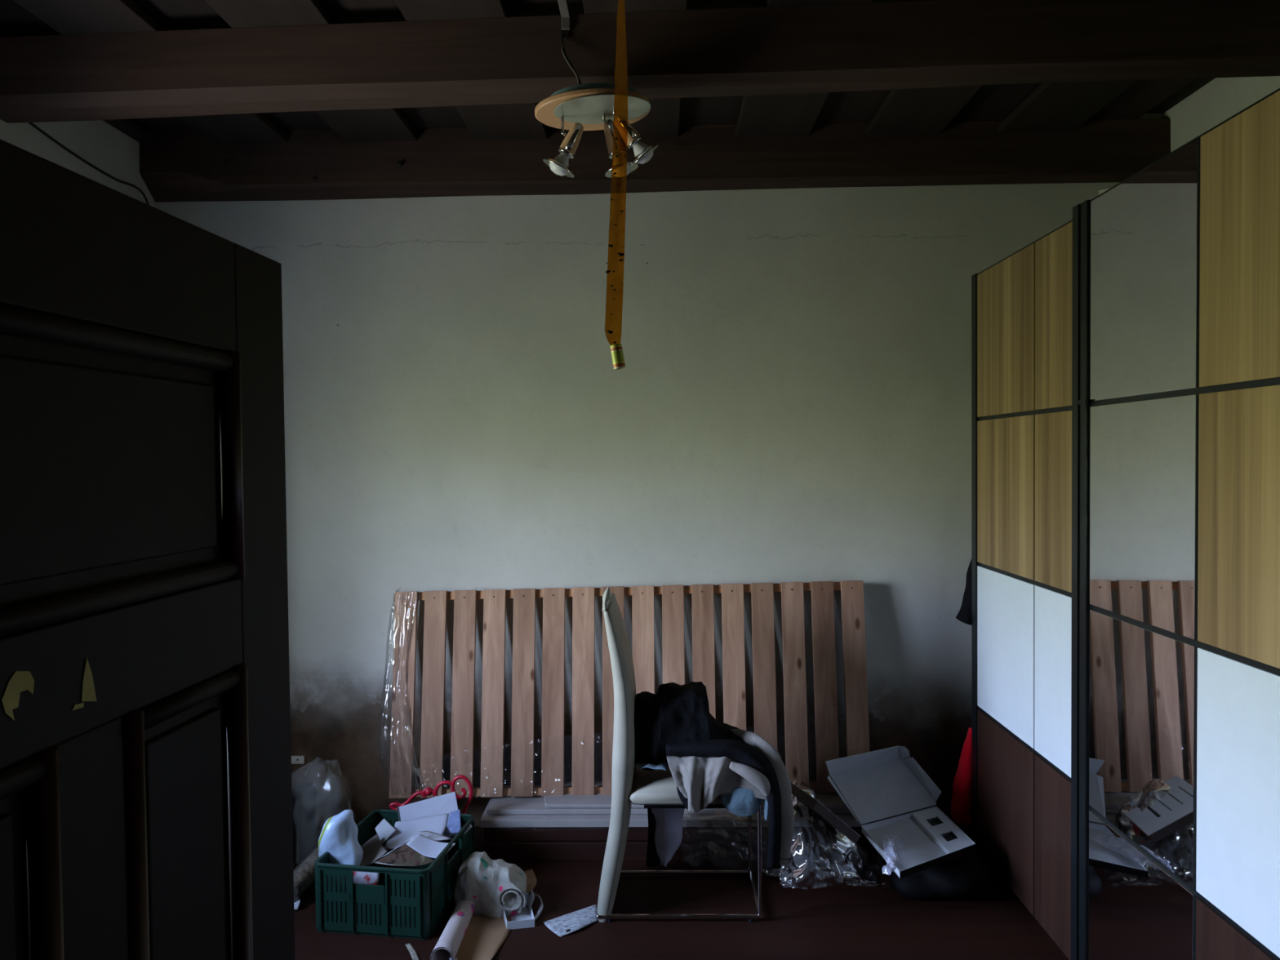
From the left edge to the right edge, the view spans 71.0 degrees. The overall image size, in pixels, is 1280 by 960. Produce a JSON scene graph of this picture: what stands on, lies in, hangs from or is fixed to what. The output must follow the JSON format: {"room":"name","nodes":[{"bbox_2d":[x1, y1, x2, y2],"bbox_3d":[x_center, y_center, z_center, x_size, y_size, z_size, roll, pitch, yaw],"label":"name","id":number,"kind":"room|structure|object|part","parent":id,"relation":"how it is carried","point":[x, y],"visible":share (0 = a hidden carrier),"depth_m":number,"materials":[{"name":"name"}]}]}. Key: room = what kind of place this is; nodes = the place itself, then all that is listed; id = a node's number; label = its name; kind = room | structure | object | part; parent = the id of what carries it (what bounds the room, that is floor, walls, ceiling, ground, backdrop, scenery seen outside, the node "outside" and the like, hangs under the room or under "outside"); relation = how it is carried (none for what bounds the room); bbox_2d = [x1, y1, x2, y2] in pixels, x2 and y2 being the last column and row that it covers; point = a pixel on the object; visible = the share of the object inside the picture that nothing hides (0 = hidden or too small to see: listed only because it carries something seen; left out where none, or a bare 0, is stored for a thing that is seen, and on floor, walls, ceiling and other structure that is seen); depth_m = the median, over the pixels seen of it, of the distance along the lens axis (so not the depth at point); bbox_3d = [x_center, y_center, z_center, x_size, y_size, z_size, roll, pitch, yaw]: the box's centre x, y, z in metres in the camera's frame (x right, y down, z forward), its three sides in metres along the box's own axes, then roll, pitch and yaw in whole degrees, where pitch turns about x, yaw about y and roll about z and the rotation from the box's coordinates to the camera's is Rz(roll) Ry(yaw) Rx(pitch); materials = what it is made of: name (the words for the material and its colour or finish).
{"room":"bedroom","nodes":[
{"label":"bedroom","id":0,"kind":"room"},
{"bbox_2d":[0,36,155,208],"bbox_3d":[-2.385,-0.042,2.194,0.450,3.300,3.600,-1,1,1],"label":"wall","id":1,"kind":"structure","parent":0,"point":[97,142],"depth_m":3.50,"materials":[{"name":"white paint"}]},
{"bbox_2d":[27,122,149,204],"bbox_3d":[-2.132,-1.159,3.444,0.036,0.266,0.867,0,1,4],"label":"cable","id":2,"kind":"object","parent":1,"relation":"attached to","point":[34,126],"visible":0.74,"depth_m":3.46,"materials":[{"name":"plastic"}]},
{"bbox_2d":[0,0,1279,202],"bbox_3d":[-0.122,-1.448,2.216,5.100,0.496,3.800,-1,1,1],"label":"ceiling","id":3,"kind":"structure","parent":0,"point":[233,100],"depth_m":2.87,"materials":[{"name":"brown wood"}]},
{"bbox_2d":[557,0,570,31],"bbox_3d":[-0.236,-1.397,2.321,0.026,0.047,0.904,-1,1,1],"label":"cable trunking","id":4,"kind":"object","parent":3,"relation":"attached to","point":[563,6],"visible":1,"depth_m":2.73,"materials":[{"name":"white plastic"}]},
{"bbox_2d":[534,24,658,177],"bbox_3d":[-0.131,-1.156,2.692,0.372,0.491,0.233,-1,1,1],"label":"ceiling lamp","id":5,"kind":"object","parent":3,"relation":"hanging from","point":[577,108],"visible":0.87,"depth_m":2.67,"materials":[{"name":"white metal"}]},
{"bbox_3d":[-0.242,-0.947,2.689,0.060,0.068,0.060,-1,1,1],"label":"bulb","id":6,"kind":"part","parent":5,"relation":"part of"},
{"bbox_3d":[-0.142,-1.111,2.695,0.348,0.046,0.230,-1,1,1],"label":"wood plate","id":7,"kind":"part","parent":5,"relation":"part of","materials":[{"name":"brown wood"}]},
{"bbox_3d":[-0.113,-1.100,2.664,0.289,0.025,0.174,-1,1,1],"label":"metal plate","id":8,"kind":"part","parent":5,"relation":"part of","materials":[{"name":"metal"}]},
{"bbox_3d":[-0.056,-0.954,2.721,0.060,0.066,0.060,-1,1,1],"label":"bulb","id":9,"kind":"part","parent":5,"relation":"part of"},
{"bbox_3d":[0.009,-0.983,2.691,0.064,0.066,0.060,-1,1,1],"label":"bulb","id":10,"kind":"part","parent":5,"relation":"part of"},
{"bbox_2d":[604,0,627,369],"bbox_3d":[-0.053,-0.829,1.882,0.054,1.191,0.030,-1,1,1],"label":"paper","id":11,"kind":"object","parent":3,"relation":"hanging from","point":[615,277],"visible":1,"depth_m":1.89,"materials":[{"name":"orange paper"}]},
{"bbox_2d":[610,343,625,369],"bbox_3d":[-0.047,-0.260,1.895,0.032,0.053,0.025,-1,1,1],"label":"canister","id":12,"kind":"object","parent":11,"relation":"on","point":[616,349],"depth_m":1.88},
{"bbox_2d":[155,113,1163,826],"bbox_3d":[-0.075,-0.113,4.051,5.100,3.300,0.200,-1,1,1],"label":"wall","id":13,"kind":"structure","parent":0,"point":[791,400],"depth_m":3.95,"materials":[{"name":"paint"}]},
{"bbox_2d":[291,755,304,764],"bbox_3d":[-1.527,1.250,4.005,0.057,0.035,0.013,-1,1,1],"label":"wall socket","id":14,"kind":"object","parent":13,"relation":"attached to","point":[295,759],"visible":0.93,"depth_m":4.00,"materials":[{"name":"plastic"}]},
{"bbox_2d":[293,825,1068,959],"bbox_3d":[-0.113,1.673,1.121,5.100,0.120,6.150,-1,1,1],"label":"floor","id":15,"kind":"structure","parent":0,"point":[824,921],"depth_m":3.15,"materials":[{"name":"brown wood"}]},
{"bbox_2d":[293,898,300,909],"bbox_3d":[-1.276,1.553,3.324,0.027,0.028,0.136,-1,2,-24],"label":"paper scrap","id":16,"kind":"object","parent":15,"relation":"on","point":[296,904],"visible":0.48,"depth_m":3.27,"materials":[{"name":"white paper"}]},
{"bbox_2d":[291,782,316,862],"bbox_3d":[-1.424,1.435,3.755,0.086,0.281,0.180,-1,1,1],"label":"plastic bag","id":17,"kind":"object","parent":15,"relation":"on","point":[304,794],"visible":0.76,"depth_m":3.72,"materials":[{"name":"plastic"}]},
{"bbox_2d":[293,846,319,902],"bbox_3d":[-1.272,1.502,3.419,0.094,0.118,0.269,0,1,11],"label":"roll","id":18,"kind":"object","parent":15,"relation":"on","point":[304,873],"visible":0.59,"depth_m":3.36,"materials":[{"name":"fabric"}]},
{"bbox_2d":[315,808,475,939],"bbox_3d":[-0.884,1.444,3.322,0.444,0.242,0.500,0,1,9],"label":"plastic crate","id":19,"kind":"object","parent":15,"relation":"on","point":[408,902],"depth_m":3.10,"materials":[{"name":"green plastic"}]},
{"bbox_3d":[-1.123,1.450,3.124,0.010,0.220,0.028,-2,2,-36],"label":"corner post","id":20,"kind":"part","parent":19,"relation":"part of","materials":[{"name":"green plastic"}]},
{"bbox_2d":[318,809,363,884],"bbox_3d":[-1.089,1.333,3.248,0.166,0.259,0.104,-1,1,1],"label":"bag","id":21,"kind":"object","parent":19,"relation":"in","point":[338,837],"visible":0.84,"depth_m":3.22,"materials":[{"name":"white plastic"}]},
{"bbox_2d":[345,871,379,886],"bbox_3d":[-1.000,1.424,3.210,0.134,0.067,0.016,-1,1,1],"label":"printed card","id":22,"kind":"object","parent":19,"relation":"in","point":[359,877],"visible":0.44,"depth_m":3.20,"materials":[{"name":"white paper"}]},
{"bbox_2d":[360,833,386,866],"bbox_3d":[-0.998,1.373,3.320,0.098,0.068,0.151,-1,2,-26],"label":"paper sheet","id":23,"kind":"object","parent":19,"relation":"in","point":[373,849],"visible":0.82,"depth_m":3.33,"materials":[{"name":"grey paper"}]},
{"bbox_3d":[-1.050,1.438,3.585,0.028,0.220,0.010,-2,2,-36],"label":"corner post","id":24,"kind":"part","parent":19,"relation":"part of","materials":[{"name":"green plastic"}]},
{"bbox_2d":[374,818,395,844],"bbox_3d":[-0.977,1.345,3.438,0.056,0.061,0.094,-2,2,-34],"label":"paper sheet","id":25,"kind":"object","parent":19,"relation":"in","point":[384,830],"visible":0.98,"depth_m":3.43,"materials":[{"name":"white paper"}]},
{"bbox_2d":[374,843,433,866],"bbox_3d":[-0.842,1.349,3.230,0.224,0.046,0.086,-1,1,1],"label":"magazine","id":26,"kind":"object","parent":19,"relation":"in","point":[405,855],"visible":1,"depth_m":3.21,"materials":[{"name":"brown paper"}]},
{"bbox_2d":[377,831,452,859],"bbox_3d":[-0.839,1.343,3.325,0.281,0.046,0.075,-1,2,-24],"label":"newspaper","id":27,"kind":"object","parent":19,"relation":"in","point":[431,835],"visible":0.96,"depth_m":3.35,"materials":[{"name":"white paper"}]},
{"bbox_2d":[383,813,448,849],"bbox_3d":[-0.851,1.341,3.421,0.220,0.082,0.142,-1,1,1],"label":"paper sheet","id":28,"kind":"object","parent":19,"relation":"in","point":[405,829],"visible":0.8,"depth_m":3.44,"materials":[{"name":"white paper"}]},
{"bbox_3d":[-0.731,1.448,3.062,0.028,0.220,0.010,-2,2,-36],"label":"corner post","id":29,"kind":"part","parent":19,"relation":"part of","materials":[{"name":"green plastic"}]},
{"bbox_2d":[396,791,462,837],"bbox_3d":[-0.827,1.337,3.525,0.258,0.183,0.116,-1,1,-9],"label":"folder","id":30,"kind":"object","parent":19,"relation":"in","point":[446,803],"visible":0.36,"depth_m":3.54,"materials":[{"name":"paper"}]},
{"bbox_2d":[406,834,455,857],"bbox_3d":[-0.766,1.336,3.264,0.169,0.036,0.090,0,2,26],"label":"paper sheet","id":31,"kind":"object","parent":19,"relation":"in","point":[426,846],"visible":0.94,"depth_m":3.27,"materials":[{"name":"white paper"}]},
{"bbox_2d":[389,774,473,825],"bbox_3d":[-0.842,1.315,3.621,0.341,0.250,0.031,-1,1,1],"label":"rack","id":32,"kind":"object","parent":19,"relation":"in","point":[428,791],"visible":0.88,"depth_m":3.61,"materials":[{"name":"red metal"}]},
{"bbox_2d":[444,809,461,835],"bbox_3d":[-0.717,1.313,3.444,0.063,0.072,0.062,-1,1,-7],"label":"booklet","id":33,"kind":"object","parent":19,"relation":"in","point":[454,826],"visible":0.96,"depth_m":3.44,"materials":[{"name":"blue paper"}]},
{"bbox_3d":[-0.661,1.335,3.422,0.015,0.026,0.051,0,2,31],"label":"paper strip","id":34,"kind":"part","parent":19,"relation":"part of","materials":[{"name":"white paper"}]},
{"bbox_2d":[404,942,419,959],"bbox_3d":[-0.751,1.565,2.970,0.023,0.013,0.148,-1,2,-26],"label":"paper scrap","id":35,"kind":"object","parent":15,"relation":"on","point":[414,955],"visible":1,"depth_m":2.98,"materials":[{"name":"white paper"}]},
{"bbox_2d":[430,900,475,959],"bbox_3d":[-0.632,1.535,3.112,0.078,0.075,0.448,-1,1,1],"label":"paper roll","id":36,"kind":"object","parent":15,"relation":"on","point":[449,942],"visible":0.81,"depth_m":3.00,"materials":[{"name":"white paper"}]},
{"bbox_2d":[455,914,511,959],"bbox_3d":[-0.555,1.559,3.093,0.209,0.016,0.433,-1,1,1],"label":"paper","id":37,"kind":"object","parent":15,"relation":"on","point":[484,935],"visible":0.65,"depth_m":3.06,"materials":[{"name":"beige paper"}]},
{"bbox_2d":[454,851,526,917],"bbox_3d":[-0.537,1.503,3.282,0.271,0.250,0.188,-1,1,1],"label":"plastic bag","id":38,"kind":"object","parent":15,"relation":"on","point":[495,886],"visible":0.85,"depth_m":3.21,"materials":[{"name":"white plastic"}]},
{"bbox_2d":[503,889,534,929],"bbox_3d":[-0.434,1.532,3.204,0.118,0.062,0.154,-1,1,-10],"label":"carton","id":39,"kind":"object","parent":15,"relation":"on","point":[526,919],"visible":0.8,"depth_m":3.19,"materials":[{"name":"white cardboard"}]},
{"bbox_2d":[524,869,537,893],"bbox_3d":[-0.431,1.548,3.453,0.076,0.018,0.183,-1,2,-17],"label":"scrap","id":40,"kind":"object","parent":15,"relation":"on","point":[531,881],"visible":0.53,"depth_m":3.48,"materials":[{"name":"cardboard"}]},
{"bbox_2d":[533,893,542,920],"bbox_3d":[-0.374,1.542,3.267,0.039,0.038,0.186,-1,1,-8],"label":"cable tie","id":41,"kind":"object","parent":15,"relation":"on","point":[540,908],"visible":0.92,"depth_m":3.22,"materials":[{"name":"white plastic"}]},
{"bbox_2d":[542,904,598,937],"bbox_3d":[-0.219,1.555,3.172,0.221,0.011,0.125,-2,2,-33],"label":"paper sheet","id":42,"kind":"object","parent":15,"relation":"on","point":[563,925],"visible":0.99,"depth_m":3.16,"materials":[{"name":"paper"}]},
{"bbox_2d":[483,826,857,861],"bbox_3d":[0.125,1.475,3.802,1.520,0.135,0.330,-1,1,1],"label":"board","id":43,"kind":"object","parent":15,"relation":"on","point":[553,843],"visible":0.34,"depth_m":3.65,"materials":[{"name":"brown wood"}]},
{"bbox_2d":[480,796,867,827],"bbox_3d":[0.137,1.390,3.803,1.575,0.032,0.325,-1,1,1],"label":"board","id":44,"kind":"object","parent":43,"relation":"on","point":[486,820],"visible":0.25,"depth_m":3.65,"materials":[{"name":"white wood"}]},
{"bbox_2d":[486,785,853,814],"bbox_3d":[0.137,1.362,3.829,1.535,0.020,0.280,-1,1,1],"label":"board","id":45,"kind":"object","parent":44,"relation":"on","point":[504,805],"visible":0.24,"depth_m":3.70,"materials":[{"name":"white wood"}]},
{"bbox_2d":[544,780,849,808],"bbox_3d":[0.223,1.341,3.825,1.323,0.016,0.285,-1,1,1],"label":"board","id":46,"kind":"object","parent":45,"relation":"on","point":[829,800],"visible":0.22,"depth_m":3.73,"materials":[{"name":"white wood"}]},
{"bbox_2d":[389,580,870,798],"bbox_3d":[-0.050,0.897,3.868,2.047,0.909,0.154,-1,1,1],"label":"bed base","id":47,"kind":"object","parent":46,"relation":"on","point":[855,668],"visible":0.8,"depth_m":3.85,"materials":[{"name":"brown wood"}]},
{"bbox_2d":[377,587,424,792],"bbox_3d":[-0.106,0.912,3.784,2.125,0.884,0.191,0,1,6],"label":"plastic wrap","id":48,"kind":"object","parent":47,"relation":"attached to","point":[391,623],"visible":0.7,"depth_m":3.90,"materials":[{"name":"white"}]},
{"bbox_3d":[-0.046,1.325,3.838,2.047,0.056,0.033,-1,1,1],"label":"rail","id":49,"kind":"part","parent":47,"relation":"part of","materials":[{"name":"brown wood"}]},
{"bbox_3d":[-0.051,0.485,3.917,2.030,0.074,0.034,-1,1,1],"label":"rail","id":50,"kind":"part","parent":47,"relation":"part of","materials":[{"name":"brown wood"}]},
{"bbox_2d":[596,586,764,923],"bbox_3d":[0.145,0.964,3.316,0.602,1.192,0.359,-1,1,1],"label":"dining chair","id":51,"kind":"object","parent":15,"relation":"on","point":[657,788],"visible":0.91,"depth_m":3.16,"materials":[{"name":"silver metal"}]},
{"bbox_3d":[-0.083,1.004,3.324,0.144,1.117,0.350,-1,1,1],"label":"backrest","id":52,"kind":"part","parent":51,"relation":"part of","materials":[{"name":"white plastic"}]},
{"bbox_2d":[635,760,668,770],"bbox_3d":[0.043,1.011,3.267,0.126,0.036,0.202,-1,1,1],"label":"shirt","id":53,"kind":"object","parent":51,"relation":"on","point":[663,765],"visible":0.33,"depth_m":3.18,"materials":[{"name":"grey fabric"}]},
{"bbox_2d":[645,808,660,867],"bbox_3d":[0.049,1.378,3.484,0.058,0.246,0.028,0,2,14],"label":"scarf","id":54,"kind":"object","parent":51,"relation":"hanging from","point":[652,860],"visible":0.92,"depth_m":3.48,"materials":[{"name":"fabric"}]},
{"bbox_2d":[651,808,684,866],"bbox_3d":[0.110,1.372,3.470,0.133,0.256,0.051,-1,1,1],"label":"trousers","id":55,"kind":"object","parent":51,"relation":"hanging from","point":[668,821],"visible":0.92,"depth_m":3.46,"materials":[{"name":"fabric"}]},
{"bbox_2d":[634,681,746,771],"bbox_3d":[0.218,0.906,3.321,0.488,0.308,0.286,-1,1,1],"label":"jacket","id":56,"kind":"object","parent":51,"relation":"on","point":[677,713],"visible":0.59,"depth_m":3.21,"materials":[{"name":"fabric"}]},
{"bbox_3d":[0.207,1.100,3.323,0.481,0.080,0.350,-1,1,1],"label":"seat","id":57,"kind":"part","parent":51,"relation":"part of","materials":[{"name":"white plastic"}]},
{"bbox_2d":[665,728,794,870],"bbox_3d":[0.316,1.131,3.232,0.445,0.432,0.345,-1,1,1],"label":"clothing","id":58,"kind":"object","parent":51,"relation":"on","point":[703,771],"visible":0.98,"depth_m":3.11,"materials":[{"name":"fabric"}]},
{"bbox_2d":[720,787,761,817],"bbox_3d":[0.354,1.119,3.112,0.146,0.100,0.033,0,1,4],"label":"cloth","id":59,"kind":"object","parent":51,"relation":"hanging from","point":[741,802],"visible":1,"depth_m":3.10,"materials":[{"name":"blue fabric"}]},
{"bbox_3d":[0.427,1.327,3.492,0.014,0.400,0.016,-1,1,1],"label":"leg","id":60,"kind":"part","parent":51,"relation":"part of","materials":[{"name":"silver metal"}]},
{"bbox_3d":[0.420,1.336,3.154,0.014,0.400,0.016,-1,1,1],"label":"leg","id":61,"kind":"part","parent":51,"relation":"part of","materials":[{"name":"silver metal"}]},
{"bbox_2d":[763,799,768,820],"bbox_3d":[0.445,1.139,3.117,0.031,0.092,0.014,-1,1,1],"label":"cloth","id":62,"kind":"object","parent":51,"relation":"hanging from","point":[766,807],"visible":0.65,"depth_m":3.12,"materials":[{"name":"blue fabric"}]},
{"bbox_2d":[779,779,886,888],"bbox_3d":[0.705,1.343,3.377,0.402,0.329,0.340,-1,1,1],"label":"plastic sheet","id":63,"kind":"object","parent":15,"relation":"on","point":[828,832],"visible":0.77,"depth_m":3.32,"materials":[{"name":"white"}]},
{"bbox_2d":[790,782,860,843],"bbox_3d":[0.668,1.233,3.363,0.207,0.231,0.423,-1,1,-11],"label":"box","id":64,"kind":"object","parent":63,"relation":"on","point":[804,797],"visible":0.85,"depth_m":3.20,"materials":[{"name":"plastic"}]},
{"bbox_2d":[877,851,991,899],"bbox_3d":[1.114,1.462,3.429,0.378,0.161,0.410,-1,1,1],"label":"bag","id":65,"kind":"object","parent":15,"relation":"on","point":[966,875],"visible":0.52,"depth_m":3.26,"materials":[{"name":"plastic"}]},
{"bbox_2d":[826,745,975,878],"bbox_3d":[1.042,1.239,3.449,0.471,0.224,0.690,-1,1,-13],"label":"open box","id":66,"kind":"object","parent":65,"relation":"on","point":[877,784],"visible":1,"depth_m":3.56,"materials":[{"name":"white cardboard"}]},
{"bbox_3d":[0.972,1.255,3.644,0.395,0.132,0.238,-1,2,-27],"label":"lid","id":67,"kind":"part","parent":66,"relation":"part of","materials":[{"name":"white cardboard"}]},
{"bbox_2d":[882,834,906,875],"bbox_3d":[0.896,1.302,3.158,0.086,0.066,0.332,0,2,15],"label":"plastic bag","id":68,"kind":"object","parent":66,"relation":"in","point":[893,868],"visible":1,"depth_m":3.08,"materials":[{"name":"white"}]},
{"bbox_2d":[861,806,975,878],"bbox_3d":[1.039,1.342,3.349,0.378,0.024,0.576,-1,1,1],"label":"tray","id":69,"kind":"object","parent":66,"relation":"on","point":[931,838],"depth_m":3.37,"materials":[{"name":"white cardboard"}]},
{"bbox_2d":[951,727,973,825],"bbox_3d":[1.355,1.226,3.705,0.124,0.398,0.075,-1,2,-18],"label":"traffic cone","id":70,"kind":"object","parent":15,"relation":"on","point":[962,798],"visible":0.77,"depth_m":3.69,"materials":[{"name":"plastic"}]},
{"bbox_2d":[971,88,1279,959],"bbox_3d":[1.609,0.378,2.582,0.666,2.360,2.142,-1,1,1],"label":"wardrobe","id":71,"kind":"object","parent":15,"relation":"on","point":[1126,357],"visible":1,"depth_m":2.32,"materials":[{"name":"brown wood"}]},
{"bbox_2d":[955,560,971,625],"bbox_3d":[1.416,0.388,3.700,0.215,0.437,0.094,0,2,25],"label":"jacket","id":72,"kind":"object","parent":71,"relation":"hanging from","point":[964,615],"visible":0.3,"depth_m":3.71,"materials":[{"name":"fabric"}]},
{"bbox_3d":[1.390,0.369,3.628,0.042,2.330,0.020,-1,1,1],"label":"trim","id":73,"kind":"part","parent":71,"relation":"part of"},
{"bbox_3d":[1.357,0.635,3.345,0.007,0.566,0.537,-1,1,1],"label":"white panel","id":74,"kind":"part","parent":71,"relation":"part of","materials":[{"name":"paint"}]},
{"bbox_3d":[1.346,-0.527,3.315,0.007,0.566,0.537,-1,1,1],"label":"oak panel","id":75,"kind":"part","parent":71,"relation":"part of","materials":[{"name":"brown wood"}]},
{"bbox_3d":[1.352,0.053,3.330,0.007,0.566,0.537,-1,1,1],"label":"oak panel","id":76,"kind":"part","parent":71,"relation":"part of","materials":[{"name":"brown wood"}]},
{"bbox_3d":[1.363,1.216,3.360,0.007,0.566,0.537,-1,1,1],"label":"brown panel","id":77,"kind":"part","parent":71,"relation":"part of","materials":[{"name":"brown wood"}]},
{"bbox_3d":[1.362,0.350,3.087,0.020,2.325,1.141,-1,1,1],"label":"sliding door","id":78,"kind":"part","parent":71,"relation":"part of","materials":[{"name":"brown wood"}]},
{"bbox_3d":[1.353,1.230,2.812,0.007,0.566,0.537,-1,1,1],"label":"brown panel","id":79,"kind":"part","parent":71,"relation":"part of","materials":[{"name":"brown wood"}]},
{"bbox_3d":[1.347,0.649,2.798,0.007,0.566,0.537,-1,1,1],"label":"white panel","id":80,"kind":"part","parent":71,"relation":"part of","materials":[{"name":"paint"}]},
{"bbox_3d":[1.341,0.068,2.783,0.007,0.566,0.537,-1,1,1],"label":"oak panel","id":81,"kind":"part","parent":71,"relation":"part of","materials":[{"name":"brown wood"}]},
{"bbox_3d":[1.336,-0.513,2.768,0.007,0.566,0.537,-1,1,1],"label":"oak panel","id":82,"kind":"part","parent":71,"relation":"part of","materials":[{"name":"brown wood"}]},
{"bbox_3d":[1.298,1.242,2.348,0.007,0.566,0.508,-1,1,1],"label":"mirror panel","id":83,"kind":"part","parent":71,"relation":"part of","materials":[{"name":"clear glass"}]},
{"bbox_3d":[1.292,0.661,2.333,0.007,0.566,0.508,-1,1,1],"label":"mirror panel","id":84,"kind":"part","parent":71,"relation":"part of","materials":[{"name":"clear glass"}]},
{"bbox_3d":[1.286,0.080,2.318,0.007,0.566,0.508,-1,1,1],"label":"mirror panel","id":85,"kind":"part","parent":71,"relation":"part of","materials":[{"name":"clear glass"}]},
{"bbox_3d":[1.280,-0.501,2.303,0.007,0.566,0.508,-1,1,1],"label":"mirror panel","id":86,"kind":"part","parent":71,"relation":"part of","materials":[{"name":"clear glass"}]},
{"bbox_3d":[1.297,0.376,2.105,0.020,2.325,1.117,-1,1,1],"label":"sliding door","id":87,"kind":"part","parent":71,"relation":"part of","materials":[{"name":"black metal"}]},
{"bbox_3d":[1.288,1.255,1.829,0.007,0.566,0.508,-1,1,1],"label":"brown panel","id":88,"kind":"part","parent":71,"relation":"part of","materials":[{"name":"brown wood"}]},
{"bbox_3d":[1.282,0.674,1.814,0.007,0.566,0.508,-1,1,1],"label":"white panel","id":89,"kind":"part","parent":71,"relation":"part of","materials":[{"name":"glass"}]},
{"bbox_3d":[1.276,0.093,1.799,0.007,0.566,0.508,-1,1,1],"label":"oak panel","id":90,"kind":"part","parent":71,"relation":"part of","materials":[{"name":"brown wood"}]},
{"bbox_3d":[1.270,-0.488,1.784,0.007,0.566,0.508,-1,1,1],"label":"oak panel","id":91,"kind":"part","parent":71,"relation":"part of","materials":[{"name":"brown wood"}]},
{"bbox_2d":[1098,188,1109,195],"bbox_3d":[2.135,0.134,3.816,0.274,2.775,0.200,-1,1,1],"label":"wall","id":92,"kind":"structure","parent":0,"point":[1101,191],"depth_m":3.88,"materials":[{"name":"paint"}]},
{"bbox_2d":[1163,75,1279,152],"bbox_3d":[2.339,-0.087,2.106,0.200,3.300,3.600,-1,1,1],"label":"wall","id":93,"kind":"structure","parent":0,"point":[1220,99],"depth_m":3.52,"materials":[{"name":"white paint"}]},
{"bbox_3d":[-0.121,-0.014,0.202,5.050,3.300,0.300,-1,1,1],"label":"wall","id":94,"kind":"structure","parent":0,"visible":0},
{"bbox_2d":[0,138,295,959],"bbox_3d":[-0.565,0.655,0.865,0.052,1.914,0.930,0,1,5],"label":"door","id":95,"kind":"structure","parent":94,"relation":"in","point":[146,793],"depth_m":0.97,"materials":[{"name":"brown wood"}]},
{"bbox_3d":[-0.572,0.843,0.691,0.008,1.082,0.262,0,1,5],"label":"panel","id":96,"kind":"part","parent":95,"relation":"part of","materials":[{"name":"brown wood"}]},
{"bbox_3d":[-0.574,0.271,0.676,0.026,0.026,0.352,0,1,5],"label":"moulding","id":97,"kind":"part","parent":95,"relation":"part of","materials":[{"name":"brown wood"}]},
{"bbox_3d":[-0.553,0.838,0.852,0.028,1.172,0.028,-1,1,1],"label":"moulding","id":98,"kind":"part","parent":95,"relation":"part of","materials":[{"name":"brown wood"}]},
{"bbox_3d":[-0.567,-0.010,0.838,0.008,0.206,0.602,0,1,5],"label":"panel","id":99,"kind":"part","parent":95,"relation":"part of","materials":[{"name":"brown wood"}]},
{"bbox_3d":[-0.580,-0.230,0.834,0.042,0.144,0.692,0,1,5],"label":"rail","id":100,"kind":"part","parent":95,"relation":"part of","materials":[{"name":"brown wood"}]},
{"bbox_3d":[-0.576,0.195,0.845,0.042,0.115,0.692,0,1,5],"label":"rail","id":101,"kind":"part","parent":95,"relation":"part of","materials":[{"name":"brown wood"}]},
{"bbox_3d":[-0.564,-0.144,0.835,0.026,0.026,0.692,0,1,5],"label":"moulding","id":102,"kind":"part","parent":95,"relation":"part of","materials":[{"name":"brown wood"}]},
{"bbox_3d":[-0.561,0.124,0.842,0.026,0.026,0.692,0,1,5],"label":"moulding","id":103,"kind":"part","parent":95,"relation":"part of","materials":[{"name":"brown wood"}]},
{"bbox_3d":[-0.542,0.835,0.977,0.028,1.172,0.028,-1,1,1],"label":"moulding","id":104,"kind":"part","parent":95,"relation":"part of","materials":[{"name":"brown wood"}]},
{"bbox_3d":[-0.539,0.832,1.084,0.008,1.082,0.152,0,1,5],"label":"panel","id":105,"kind":"part","parent":95,"relation":"part of","materials":[{"name":"brown wood"}]},
{"bbox_3d":[-0.541,0.261,1.069,0.026,0.026,0.242,0,1,5],"label":"moulding","id":106,"kind":"part","parent":95,"relation":"part of","materials":[{"name":"brown wood"}]},
{"bbox_3d":[-0.533,-0.019,1.169,0.028,0.296,0.028,-1,1,1],"label":"moulding","id":107,"kind":"part","parent":95,"relation":"part of","materials":[{"name":"brown wood"}]},
{"bbox_3d":[-0.524,0.829,1.190,0.028,1.172,0.028,-1,1,1],"label":"moulding","id":108,"kind":"part","parent":95,"relation":"part of","materials":[{"name":"brown wood"}]}
]}

